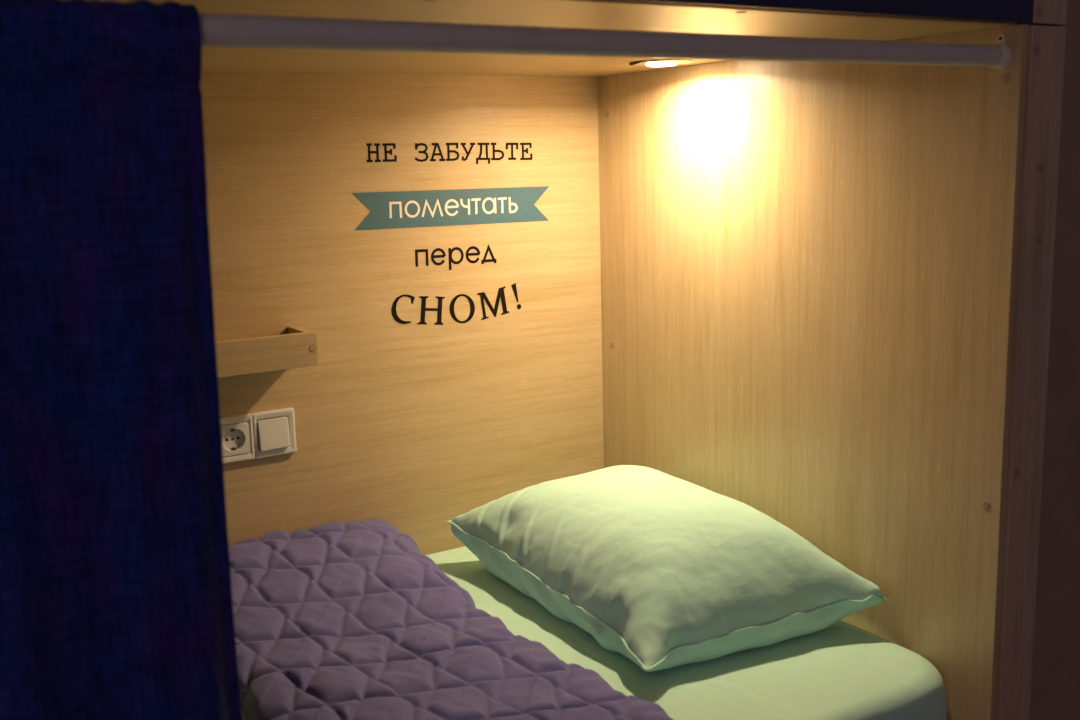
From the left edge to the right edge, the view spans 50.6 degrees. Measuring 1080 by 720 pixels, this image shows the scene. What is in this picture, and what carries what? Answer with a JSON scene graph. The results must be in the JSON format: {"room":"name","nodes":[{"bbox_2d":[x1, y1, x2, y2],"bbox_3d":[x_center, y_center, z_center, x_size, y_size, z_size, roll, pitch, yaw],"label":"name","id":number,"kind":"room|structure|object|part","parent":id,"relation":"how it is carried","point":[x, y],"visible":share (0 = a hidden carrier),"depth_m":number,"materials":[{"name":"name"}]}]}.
{"room":"dormitory","nodes":[
{"label":"dormitory","id":0,"kind":"room"},
{"bbox_2d":[200,71,603,554],"bbox_3d":[-0.715,-0.284,1.810,1.982,2.350,0.016,-8,12,-31],"label":"wall","id":1,"kind":"structure","parent":0,"point":[413,427],"depth_m":2.12,"materials":[{"name":"brown wood"}]},
{"bbox_2d":[220,407,296,463],"bbox_3d":[-0.500,0.134,1.994,0.152,0.081,0.015,-8,12,-31],"label":"wall plate","id":2,"kind":"object","parent":1,"relation":"attached to","point":[263,434],"visible":0.92,"depth_m":2.00,"materials":[{"name":"white plastic"}]},
{"bbox_2d":[221,422,249,456],"bbox_3d":[-0.531,0.137,1.978,0.055,0.055,0.009,-8,12,-31],"label":"socket","id":3,"kind":"object","parent":2,"relation":"attached to","point":[235,436],"depth_m":1.98,"materials":[{"name":"white plastic"}]},
{"bbox_2d":[257,416,289,450],"bbox_3d":[-0.469,0.130,2.012,0.054,0.054,0.014,-8,12,-31],"label":"rocker switch","id":4,"kind":"object","parent":2,"relation":"attached to","point":[273,432],"depth_m":2.01,"materials":[{"name":"white plastic"}]},
{"bbox_2d":[216,326,318,377],"bbox_3d":[-0.699,0.015,1.799,0.697,0.057,0.100,-8,12,-31],"label":"wall shelf","id":5,"kind":"object","parent":1,"relation":"attached to","point":[298,348],"visible":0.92,"depth_m":1.89,"materials":[{"name":"brown wood"}]},
{"bbox_2d":[352,143,548,324],"bbox_3d":[-0.156,-0.238,2.157,0.416,0.342,0.001,-8,12,-31],"label":"sticker","id":6,"kind":"object","parent":1,"relation":"attached to","point":[424,208],"visible":1,"depth_m":2.15,"materials":[{"name":"black plastic"}]},
{"bbox_2d":[86,0,1014,76],"bbox_3d":[-0.466,-0.394,1.373,1.950,0.018,0.950,-8,12,-31],"label":"ceiling","id":7,"kind":"structure","parent":0,"point":[589,14],"depth_m":1.39,"materials":[{"name":"brown wood"}]},
{"bbox_2d":[629,59,692,66],"bbox_3d":[0.204,-0.500,1.930,0.106,0.007,0.104,-8,12,-31],"label":"recessed light","id":8,"kind":"object","parent":7,"relation":"in","point":[661,62],"visible":1,"depth_m":1.91,"materials":[{"name":"glass"}]},
{"bbox_2d":[597,24,1028,719],"bbox_3d":[0.390,0.164,1.992,0.012,1.345,0.962,-8,12,-31],"label":"wall","id":9,"kind":"structure","parent":0,"point":[809,269],"depth_m":1.80,"materials":[{"name":"brown wood"}]},
{"bbox_2d":[982,500,989,509],"bbox_3d":[0.624,0.203,1.600,0.001,0.014,0.014,-8,12,-31],"label":"cap","id":10,"kind":"object","parent":9,"relation":"attached to","point":[985,504],"visible":1,"depth_m":1.60,"materials":[{"name":"brown plastic"}]},
{"bbox_2d":[1001,73,1009,82],"bbox_3d":[0.610,-0.369,1.496,0.001,0.014,0.014,-8,12,-31],"label":"cap","id":11,"kind":"object","parent":9,"relation":"attached to","point":[1005,78],"visible":1,"depth_m":1.50,"materials":[{"name":"brown plastic"}]},
{"bbox_2d":[1030,0,1079,719],"bbox_3d":[1.322,-0.366,1.959,1.514,2.350,0.052,-8,12,-31],"label":"wall","id":12,"kind":"structure","parent":0,"point":[1055,685],"depth_m":1.66,"materials":[{"name":"brown paint"}]},
{"bbox_3d":[0.263,1.133,0.509,5.150,0.030,3.616,-8,12,-31],"label":"floor","id":13,"kind":"structure","parent":0,"visible":0},
{"bbox_2d":[608,0,1067,719],"bbox_3d":[-0.420,-0.222,1.417,2.033,2.350,0.967,-8,12,-31],"label":"frame","id":14,"kind":"object","parent":13,"relation":"on","point":[1046,39],"visible":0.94,"depth_m":1.54,"materials":[{"name":"brown wood"}]},
{"bbox_2d":[241,546,946,719],"bbox_3d":[-0.438,0.562,1.552,1.946,0.139,0.942,-8,12,-31],"label":"mattress","id":15,"kind":"object","parent":14,"relation":"on","point":[842,670],"visible":0.23,"depth_m":1.66,"materials":[{"name":"green fabric"}]},
{"bbox_2d":[229,519,672,719],"bbox_3d":[-0.198,0.508,1.656,0.509,0.287,1.002,-8,12,-31],"label":"quilt","id":16,"kind":"object","parent":15,"relation":"on","point":[337,620],"visible":0.89,"depth_m":1.69,"materials":[{"name":"fabric"}]},
{"bbox_2d":[446,465,886,671],"bbox_3d":[0.180,0.307,1.929,0.449,0.194,0.673,-8,12,-31],"label":"pillow","id":17,"kind":"object","parent":15,"relation":"on","point":[663,570],"visible":1,"depth_m":1.76,"materials":[{"name":"green fabric"}]},
{"bbox_3d":[0.665,0.222,1.631,0.070,1.344,0.063,-8,12,-31],"label":"corner post","id":18,"kind":"part","parent":14,"relation":"part of","materials":[{"name":"brown wood"}]},
{"bbox_3d":[0.633,-0.935,1.423,0.070,1.004,0.063,-8,12,-31],"label":"post","id":19,"kind":"part","parent":14,"relation":"part of","materials":[{"name":"brown wood"}]},
{"bbox_3d":[-1.297,-0.105,0.900,0.016,2.350,0.950,-8,12,-31],"label":"wall","id":20,"kind":"structure","parent":0,"visible":0},
{"bbox_2d":[198,13,1011,68],"bbox_3d":[-0.224,-0.292,0.996,1.948,0.044,0.032,-8,12,-31],"label":"curtain rod","id":21,"kind":"object","parent":20,"relation":"attached to","point":[217,30],"visible":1,"depth_m":1.13,"materials":[{"name":"beige plastic"}]},
{"bbox_2d":[0,0,241,719],"bbox_3d":[-0.635,0.334,0.822,0.869,1.180,0.065,-8,12,-31],"label":"curtain","id":22,"kind":"object","parent":21,"relation":"hanging from","point":[116,603],"visible":1,"depth_m":0.94,"materials":[{"name":"blue fabric"}]}
]}

